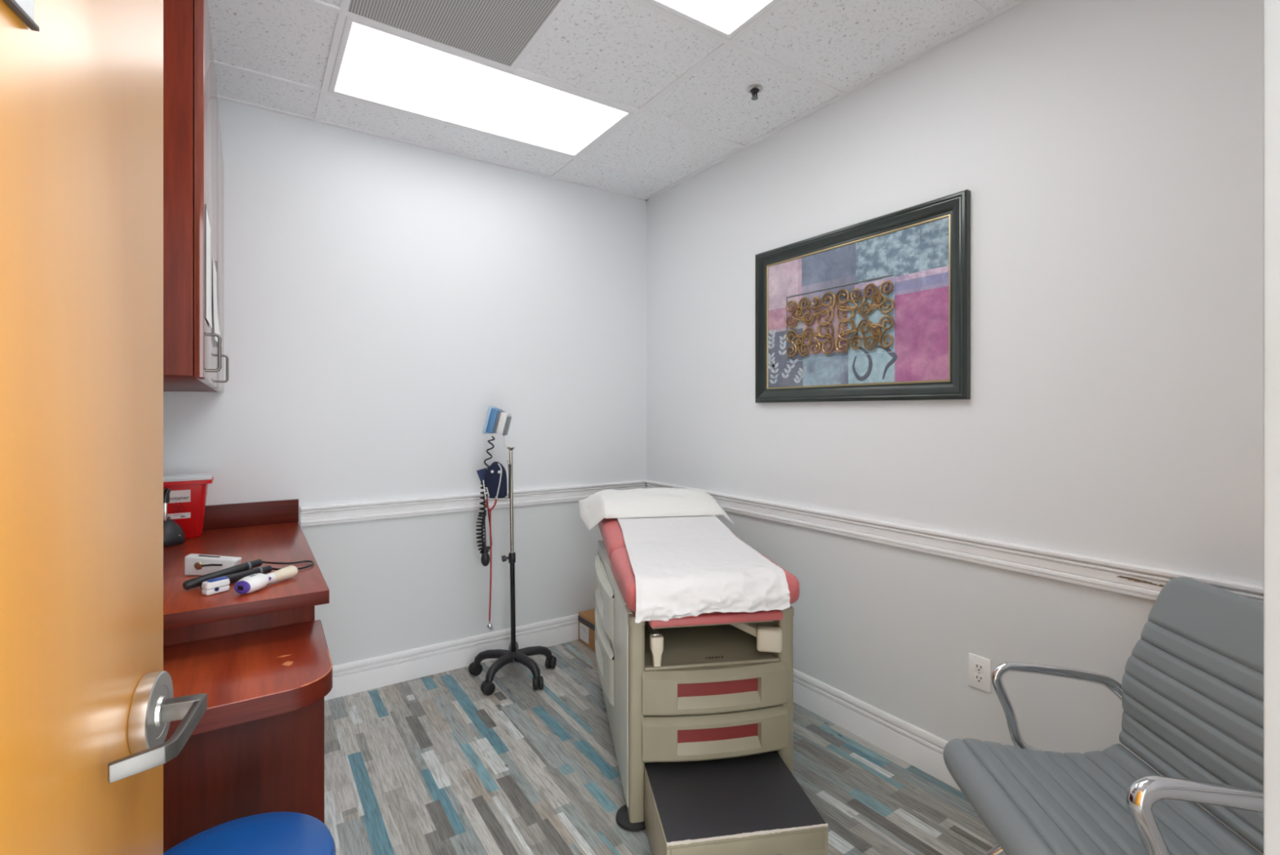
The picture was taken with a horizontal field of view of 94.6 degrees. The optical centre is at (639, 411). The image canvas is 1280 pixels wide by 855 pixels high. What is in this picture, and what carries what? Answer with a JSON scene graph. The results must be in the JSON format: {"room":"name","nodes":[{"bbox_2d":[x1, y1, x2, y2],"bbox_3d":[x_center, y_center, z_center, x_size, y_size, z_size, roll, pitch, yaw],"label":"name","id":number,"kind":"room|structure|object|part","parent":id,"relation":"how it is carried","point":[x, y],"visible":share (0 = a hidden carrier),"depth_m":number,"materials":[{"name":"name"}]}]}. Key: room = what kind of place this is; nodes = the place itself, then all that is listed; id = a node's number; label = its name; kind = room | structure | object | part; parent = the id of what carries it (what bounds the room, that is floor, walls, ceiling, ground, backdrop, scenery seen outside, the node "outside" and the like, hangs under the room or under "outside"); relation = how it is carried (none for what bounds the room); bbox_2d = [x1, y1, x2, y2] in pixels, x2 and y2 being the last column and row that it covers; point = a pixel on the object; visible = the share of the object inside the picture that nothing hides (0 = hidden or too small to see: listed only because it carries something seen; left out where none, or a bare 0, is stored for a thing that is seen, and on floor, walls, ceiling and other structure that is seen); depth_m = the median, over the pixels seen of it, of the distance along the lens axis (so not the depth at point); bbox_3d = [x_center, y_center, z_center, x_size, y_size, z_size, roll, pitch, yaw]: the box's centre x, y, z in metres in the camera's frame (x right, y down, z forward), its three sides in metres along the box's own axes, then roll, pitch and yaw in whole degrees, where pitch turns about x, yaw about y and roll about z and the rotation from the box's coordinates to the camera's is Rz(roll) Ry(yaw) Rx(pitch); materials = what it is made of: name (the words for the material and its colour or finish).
{"room":"examination room","nodes":[
{"label":"examination room","id":0,"kind":"room"},
{"bbox_2d":[163,98,646,666],"bbox_3d":[-1.061,-0.034,3.172,2.782,2.913,0.100,0,0,-34],"label":"wall","id":1,"kind":"structure","parent":0,"point":[381,295],"depth_m":3.04,"materials":[{"name":"paint"}]},
{"bbox_2d":[203,498,298,529],"bbox_3d":[-1.845,0.461,2.576,0.616,0.104,0.022,0,0,-34],"label":"backsplash","id":2,"kind":"structure","parent":1,"relation":"attached to","point":[282,511],"depth_m":2.64,"materials":[{"name":"brown wood"}]},
{"bbox_2d":[324,613,578,700],"bbox_3d":[-0.781,1.298,3.289,1.986,0.150,0.015,0,0,-34],"label":"baseboard","id":3,"kind":"structure","parent":1,"relation":"attached to","point":[361,675],"depth_m":3.09,"materials":[{"name":"white wood"}]},
{"bbox_2d":[300,480,647,526],"bbox_3d":[-0.767,0.492,3.293,1.958,0.091,0.024,0,0,-34],"label":"trim","id":4,"kind":"structure","parent":1,"relation":"attached to","point":[313,515],"depth_m":3.09,"materials":[{"name":"white wood"}]},
{"bbox_2d":[207,0,1014,198],"bbox_3d":[-0.182,-1.423,1.848,2.582,0.094,3.079,0,0,-34],"label":"ceiling","id":5,"kind":"structure","parent":0,"point":[627,52],"depth_m":2.35,"materials":[{"name":"tile"}]},
{"bbox_2d":[347,0,559,66],"bbox_3d":[-0.598,-1.373,1.944,0.583,0.004,0.583,0,0,-34],"label":"ceiling vent","id":6,"kind":"object","parent":5,"relation":"in","point":[495,30],"visible":1,"depth_m":2.07,"materials":[{"name":"grey metal"}]},
{"bbox_2d":[328,16,634,157],"bbox_3d":[-0.681,-1.372,2.621,1.192,0.007,0.583,0,0,-34],"label":"recessed light","id":7,"kind":"object","parent":5,"relation":"in","point":[374,64],"visible":1,"depth_m":2.54,"materials":[{"name":"white plastic"}]},
{"bbox_2d":[213,0,1026,200],"bbox_3d":[-0.182,-1.373,1.848,2.582,0.009,3.079,0,0,-34],"label":"grid","id":8,"kind":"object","parent":5,"relation":"attached to","point":[342,11],"depth_m":2.43,"materials":[{"name":"white metal"}]},
{"bbox_2d":[644,0,780,39],"bbox_3d":[-0.007,-1.372,1.605,1.192,0.007,0.583,0,0,-34],"label":"recessed light","id":9,"kind":"object","parent":5,"relation":"in","point":[726,19],"visible":1,"depth_m":2.03,"materials":[{"name":"white plastic"}]},
{"bbox_2d":[746,84,763,100],"bbox_3d":[0.489,-1.354,2.517,0.070,0.044,0.070,0,0,-34],"label":"sprinkler","id":10,"kind":"object","parent":5,"relation":"attached to","point":[753,89],"visible":1,"depth_m":2.51,"materials":[{"name":"silver metal"}]},
{"bbox_2d":[324,639,998,854],"bbox_3d":[-0.099,1.398,1.723,2.582,0.050,3.379,0,0,-34],"label":"floor","id":11,"kind":"structure","parent":0,"point":[436,763],"depth_m":2.22,"materials":[{"name":"laminate"}]},
{"bbox_2d":[163,605,315,645],"bbox_3d":[-1.554,0.962,2.116,0.591,0.822,1.105,0,0,-34],"label":"base cabinet","id":12,"kind":"object","parent":11,"relation":"on","point":[177,635],"visible":0.03,"depth_m":1.71,"materials":[{"name":"brown wood"}]},
{"bbox_2d":[163,498,328,629],"bbox_3d":[-1.494,0.480,2.058,0.627,0.142,1.272,0,0,-34],"label":"countertop","id":13,"kind":"structure","parent":12,"relation":"on","point":[270,531],"depth_m":1.94,"materials":[{"name":"brown wood"}]},
{"bbox_2d":[163,488,185,546],"bbox_3d":[-1.840,0.405,2.278,0.136,0.215,0.136,0,0,-34],"label":"instrument","id":14,"kind":"object","parent":13,"relation":"on","point":[173,533],"visible":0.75,"depth_m":2.26,"materials":[{"name":"black plastic"}]},
{"bbox_2d":[163,473,213,537],"bbox_3d":[-1.909,0.387,2.400,0.282,0.252,0.170,0,0,-34],"label":"sharps container","id":15,"kind":"object","parent":13,"relation":"on","point":[186,506],"visible":0.43,"depth_m":2.38,"materials":[{"name":"red plastic"}]},
{"bbox_3d":[-1.909,0.269,2.400,0.276,0.018,0.166,0,0,-34],"label":"lid","id":16,"kind":"part","parent":15,"relation":"part of","materials":[{"name":"white plastic"}]},
{"bbox_2d":[184,553,241,575],"bbox_3d":[-1.345,0.482,1.865,0.166,0.061,0.063,0,0,1],"label":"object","id":17,"kind":"object","parent":13,"relation":"on","point":[195,564],"visible":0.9,"depth_m":1.84,"materials":[{"name":"white plastic"}]},
{"bbox_2d":[201,575,230,595],"bbox_3d":[-1.197,0.492,1.667,0.034,0.038,0.062,0,0,28],"label":"pulse oximeter","id":18,"kind":"object","parent":13,"relation":"on","point":[211,586],"visible":1,"depth_m":1.66,"materials":[{"name":"white plastic"}]},
{"bbox_3d":[-1.248,0.488,1.775,0.027,0.044,0.213,0,0,27],"label":"instrument handle","id":19,"kind":"part","parent":13,"relation":"part of","materials":[{"name":"black plastic"}]},
{"bbox_3d":[-1.208,0.497,1.776,0.027,0.027,0.204,0,0,22],"label":"instrument handle","id":20,"kind":"part","parent":13,"relation":"part of","materials":[{"name":"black plastic"}]},
{"bbox_3d":[-1.184,0.488,1.827,0.093,0.046,0.366,0,0,28],"label":"corded handles","id":21,"kind":"part","parent":13,"relation":"part of","materials":[{"name":"black plastic"}]},
{"bbox_2d":[234,564,297,593],"bbox_3d":[-1.094,0.488,1.729,0.060,0.047,0.188,0,0,8],"label":"thermometer","id":22,"kind":"object","parent":13,"relation":"on","point":[251,583],"visible":1,"depth_m":1.68,"materials":[{"name":"white plastic"}]},
{"bbox_3d":[-1.133,0.492,1.921,0.092,0.036,0.153,0,0,25],"label":"cord","id":23,"kind":"part","parent":13,"relation":"part of","materials":[{"name":"black plastic"}]},
{"bbox_2d":[163,697,324,852],"bbox_3d":[-1.137,1.034,1.476,0.577,0.678,0.418,0,0,-34],"label":"panel","id":24,"kind":"object","parent":11,"relation":"on","point":[274,762],"visible":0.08,"depth_m":1.37,"materials":[{"name":"brown wood"}]},
{"bbox_2d":[163,619,332,742],"bbox_3d":[-1.107,0.668,1.457,0.606,0.052,0.486,0,0,-34],"label":"writing surface","id":25,"kind":"object","parent":24,"relation":"on","point":[245,677],"visible":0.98,"depth_m":1.46,"materials":[{"name":"brown wood"}]},
{"bbox_2d":[163,811,335,854],"bbox_3d":[-0.766,1.103,1.100,0.438,0.539,0.419,0,0,-34],"label":"round stool","id":26,"kind":"object","parent":11,"relation":"on","point":[274,833],"visible":1,"depth_m":1.16,"materials":[{"name":"blue vinyl"},{"name":"chrome"},{"name":"black plastic"}]},
{"bbox_2d":[468,406,556,694],"bbox_3d":[-0.672,0.674,3.066,0.444,1.398,0.456,0,0,0],"label":"monitor","id":27,"kind":"object","parent":11,"relation":"on","point":[497,420],"visible":0.97,"depth_m":3.02,"materials":[{"name":"black plastic"}]},
{"bbox_3d":[-0.786,0.738,3.009,0.047,0.102,0.045,0,0,0],"label":"inflation bulb","id":28,"kind":"part","parent":27,"relation":"part of","materials":[{"name":"black plastic"}]},
{"bbox_3d":[-0.770,1.279,3.071,0.195,0.082,0.053,0,0,5],"label":"leg","id":29,"kind":"part","parent":27,"relation":"part of","materials":[{"name":"black plastic"}]},
{"bbox_2d":[482,462,502,630],"bbox_3d":[-0.741,0.682,2.973,0.095,0.842,0.034,0,0,0],"label":"stethoscope","id":30,"kind":"object","parent":27,"relation":"hanging from","point":[489,625],"visible":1,"depth_m":2.97,"materials":[{"name":"red rubber"}]},
{"bbox_2d":[484,460,509,500],"bbox_3d":[-0.729,0.351,3.017,0.107,0.198,0.089,0,0,0],"label":"blood pressure cuff","id":31,"kind":"object","parent":27,"relation":"on","point":[492,473],"depth_m":2.98,"materials":[{"name":"blue fabric"}]},
{"bbox_3d":[-0.703,1.279,2.954,0.053,0.082,0.195,0,0,24],"label":"leg","id":32,"kind":"part","parent":27,"relation":"part of","materials":[{"name":"black plastic"}]},
{"bbox_3d":[-0.694,0.759,3.050,0.043,0.032,0.030,0,0,-19],"label":"knob","id":33,"kind":"part","parent":27,"relation":"part of","materials":[{"name":"black plastic"}]},
{"bbox_3d":[-0.688,0.076,3.059,0.031,0.098,0.080,0,0,0],"label":"mount plate","id":34,"kind":"part","parent":27,"relation":"part of","materials":[{"name":"grey plastic"}]},
{"bbox_3d":[-0.671,0.360,3.051,0.012,0.175,0.024,0,0,0],"label":"basket plate","id":35,"kind":"part","parent":27,"relation":"part of","materials":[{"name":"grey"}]},
{"bbox_3d":[-0.677,1.279,3.173,0.053,0.082,0.195,0,0,-11],"label":"leg","id":36,"kind":"part","parent":27,"relation":"part of","materials":[{"name":"black plastic"}]},
{"bbox_3d":[-0.569,1.279,2.983,0.195,0.082,0.053,0,0,41],"label":"leg","id":37,"kind":"part","parent":27,"relation":"part of","materials":[{"name":"black plastic"}]},
{"bbox_3d":[-0.555,1.279,3.116,0.195,0.082,0.053,0,0,-30],"label":"leg","id":38,"kind":"part","parent":27,"relation":"part of","materials":[{"name":"black plastic"}]},
{"bbox_2d":[577,608,595,651],"bbox_3d":[-0.175,1.288,3.518,0.302,0.168,0.256,0,0,-34],"label":"cardboard box","id":39,"kind":"object","parent":11,"relation":"on","point":[586,619],"visible":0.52,"depth_m":3.46,"materials":[{"name":"brown cardboard"}]},
{"bbox_2d":[595,517,828,854],"bbox_3d":[0.182,0.925,2.386,0.652,0.894,1.521,0,0,-9],"label":"examination table","id":40,"kind":"object","parent":11,"relation":"on","point":[700,708],"visible":0.73,"depth_m":1.95,"materials":[{"name":"grey"}]},
{"bbox_3d":[-0.170,1.056,2.658,0.046,0.203,0.690,0,0,-9],"label":"drawer","id":41,"kind":"part","parent":40,"relation":"part of","materials":[{"name":"beige plastic"}]},
{"bbox_3d":[-0.170,0.810,2.658,0.046,0.195,0.690,0,0,-9],"label":"drawer","id":42,"kind":"part","parent":40,"relation":"part of","materials":[{"name":"beige plastic"}]},
{"bbox_3d":[-0.014,1.014,1.974,0.057,0.675,0.073,0,0,-9],"label":"post","id":43,"kind":"part","parent":40,"relation":"part of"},
{"bbox_2d":[598,517,736,561],"bbox_3d":[0.109,0.565,2.794,0.580,0.174,0.691,0,0,-9],"label":"cushion","id":44,"kind":"object","parent":40,"relation":"on","point":[611,530],"depth_m":2.61,"materials":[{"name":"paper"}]},
{"bbox_2d":[617,515,790,622],"bbox_3d":[0.154,0.561,2.462,0.541,0.184,1.247,0,0,-9],"label":"paper","id":45,"kind":"object","parent":40,"relation":"on","point":[682,566],"visible":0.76,"depth_m":1.96,"materials":[{"name":"white paper"}]},
{"bbox_2d":[578,487,733,530],"bbox_3d":[0.061,0.483,2.969,0.720,0.165,0.400,0,0,-9],"label":"pillow","id":46,"kind":"object","parent":45,"relation":"on","point":[655,501],"visible":1,"depth_m":2.84,"materials":[{"name":"white paper"}]},
{"bbox_2d":[610,546,799,612],"bbox_3d":[0.210,0.601,2.179,0.592,0.119,0.543,0,0,-9],"label":"seat cushion","id":47,"kind":"object","parent":40,"relation":"on","point":[623,575],"depth_m":2.00,"materials":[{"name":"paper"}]},
{"bbox_2d":[651,620,773,628],"bbox_3d":[0.214,0.709,2.178,0.421,0.014,0.412,0,0,-9],"label":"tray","id":48,"kind":"object","parent":40,"relation":"on","point":[763,620],"depth_m":1.97,"materials":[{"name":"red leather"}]},
{"bbox_2d":[644,623,779,762],"bbox_3d":[0.191,1.008,2.332,0.535,0.321,0.700,0,0,-9],"label":"drawers","id":49,"kind":"object","parent":40,"relation":"attached to","point":[715,646],"depth_m":2.08,"materials":[{"name":"beige plastic"}]},
{"bbox_3d":[0.257,1.077,1.966,0.504,0.140,0.048,0,0,-9],"label":"drawer","id":50,"kind":"part","parent":40,"relation":"part of","materials":[{"name":"beige plastic"}]},
{"bbox_3d":[0.257,0.925,1.966,0.504,0.139,0.048,0,0,-9],"label":"drawer","id":51,"kind":"part","parent":40,"relation":"part of","materials":[{"name":"beige plastic"}]},
{"bbox_3d":[0.499,1.014,2.058,0.057,0.675,0.073,0,0,-9],"label":"post","id":52,"kind":"part","parent":40,"relation":"part of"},
{"bbox_2d":[942,577,1263,854],"bbox_3d":[1.043,0.897,1.391,0.712,0.951,0.570,0,0,5],"label":"armchair","id":53,"kind":"object","parent":11,"relation":"on","point":[1190,692],"visible":0.96,"depth_m":1.36,"materials":[{"name":"grey leather"}]},
{"bbox_3d":[0.876,1.168,1.514,0.367,0.407,0.023,0,0,27],"label":"leg","id":54,"kind":"part","parent":53,"relation":"part of","materials":[{"name":"silver metal"}]},
{"bbox_3d":[1.171,0.842,1.634,0.368,0.282,0.061,0,0,5],"label":"armrest","id":55,"kind":"part","parent":53,"relation":"part of","materials":[{"name":"silver metal"}]},
{"bbox_3d":[1.040,0.931,1.391,0.476,0.084,0.458,0,0,5],"label":"seat","id":56,"kind":"part","parent":53,"relation":"part of","materials":[{"name":"grey leather"}]},
{"bbox_3d":[1.330,0.658,1.363,0.136,0.472,0.496,0,0,5],"label":"backrest","id":57,"kind":"part","parent":53,"relation":"part of","materials":[{"name":"grey leather"}]},
{"bbox_3d":[1.123,0.842,1.127,0.368,0.282,0.061,0,0,5],"label":"armrest","id":58,"kind":"part","parent":53,"relation":"part of","materials":[{"name":"silver metal"}]},
{"bbox_2d":[646,0,1263,854],"bbox_3d":[0.969,-0.034,2.540,0.100,2.913,3.199,0,0,-34],"label":"wall","id":59,"kind":"structure","parent":0,"point":[1108,154],"depth_m":1.97,"materials":[{"name":"paint"}]},
{"bbox_2d":[755,189,970,402],"bbox_3d":[0.882,-0.417,2.551,0.031,0.748,1.056,0,0,-34],"label":"framed picture","id":60,"kind":"object","parent":59,"relation":"attached to","point":[877,308],"visible":1,"depth_m":2.44,"materials":[{"name":"black wood"}]},
{"bbox_2d":[793,668,962,791],"bbox_3d":[0.892,1.298,2.551,0.015,0.150,3.062,0,0,-34],"label":"baseboard","id":61,"kind":"structure","parent":59,"relation":"attached to","point":[921,748],"depth_m":2.42,"materials":[{"name":"white wood"}]},
{"bbox_2d":[645,480,1263,602],"bbox_3d":[0.890,0.492,2.546,0.024,0.091,3.055,0,0,-34],"label":"trim","id":62,"kind":"structure","parent":59,"relation":"attached to","point":[1122,577],"depth_m":2.06,"materials":[{"name":"white wood"}]},
{"bbox_2d":[968,653,991,693],"bbox_3d":[1.202,0.926,2.090,0.008,0.116,0.075,0,0,-34],"label":"wall outlet","id":63,"kind":"object","parent":59,"relation":"attached to","point":[980,668],"visible":1,"depth_m":2.09,"materials":[{"name":"white plastic"}]},
{"bbox_2d":[974,672,983,684],"bbox_3d":[1.200,0.946,2.089,0.002,0.029,0.033,0,0,-34],"label":"receptacle","id":64,"kind":"object","parent":63,"relation":"attached to","point":[979,677],"depth_m":2.09,"materials":[{"name":"grey plastic"}]},
{"bbox_2d":[974,662,983,672],"bbox_3d":[1.200,0.906,2.089,0.002,0.029,0.033,0,0,-34],"label":"receptacle","id":65,"kind":"object","parent":63,"relation":"attached to","point":[979,666],"depth_m":2.09,"materials":[{"name":"grey plastic"}]},
{"bbox_3d":[0.703,-0.058,0.515,2.582,2.863,0.120,0,0,-34],"label":"wall","id":66,"kind":"structure","parent":0,"visible":0},
{"bbox_2d":[0,0,207,854],"bbox_3d":[-0.444,0.306,0.363,0.107,2.118,0.912,0,0,-23],"label":"door","id":67,"kind":"structure","parent":66,"relation":"in","point":[88,705],"depth_m":0.57,"materials":[{"name":"brown wood"}]},
{"bbox_3d":[-0.592,0.366,0.718,0.021,0.092,0.092,0,0,-23],"label":"handle","id":68,"kind":"part","parent":67,"relation":"part of","materials":[{"name":"silver metal"}]},
{"bbox_3d":[-0.544,0.366,0.672,0.053,0.022,0.141,0,0,-23],"label":"lever","id":69,"kind":"part","parent":67,"relation":"part of","materials":[{"name":"silver metal"}]},
{"bbox_2d":[1263,0,1279,854],"bbox_3d":[0.139,0.285,0.140,1.013,2.175,0.149,0,0,-34],"label":"trim","id":70,"kind":"structure","parent":66,"relation":"attached to","point":[1271,7],"depth_m":0.45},
{"bbox_3d":[-1.265,-0.033,1.056,0.100,2.913,3.199,0,0,-34],"label":"wall","id":71,"kind":"structure","parent":0,"visible":0},
{"bbox_2d":[163,0,228,392],"bbox_3d":[-1.561,-0.579,1.921,0.364,0.996,1.425,0,0,-34],"label":"upper cabinet","id":72,"kind":"object","parent":71,"relation":"attached to","point":[193,162],"visible":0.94,"depth_m":1.40,"materials":[{"name":"brown wood"}]},
{"bbox_3d":[-1.247,-0.579,1.702,0.018,0.996,0.708,0,0,-34],"label":"door","id":73,"kind":"part","parent":72,"relation":"part of","materials":[{"name":"brown wood"}]},
{"bbox_2d":[204,204,212,328],"bbox_3d":[-1.117,-0.366,1.530,0.005,0.278,0.215,0,0,-33],"label":"paper sheet","id":74,"kind":"object","parent":72,"relation":"attached to","point":[207,228],"visible":1,"depth_m":1.51,"materials":[{"name":"white paper"}]},
{"bbox_3d":[-1.071,-0.147,1.482,0.033,0.098,0.007,0,0,-34],"label":"handle","id":75,"kind":"part","parent":72,"relation":"part of","materials":[{"name":"silver metal"}]},
{"bbox_3d":[-1.641,-0.579,2.296,0.018,0.996,0.708,0,0,-34],"label":"door","id":76,"kind":"part","parent":72,"relation":"part of","materials":[{"name":"brown wood"}]},
{"bbox_2d":[213,257,222,346],"bbox_3d":[-1.329,-0.354,1.859,0.017,0.285,0.247,0,0,-34],"label":"paper sheet","id":77,"kind":"object","parent":72,"relation":"attached to","point":[216,328],"visible":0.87,"depth_m":1.84,"materials":[{"name":"white paper"}]},
{"bbox_3d":[-1.441,-0.147,2.040,0.033,0.098,0.007,0,0,-34],"label":"handle","id":78,"kind":"part","parent":72,"relation":"part of","materials":[{"name":"silver metal"}]}
]}

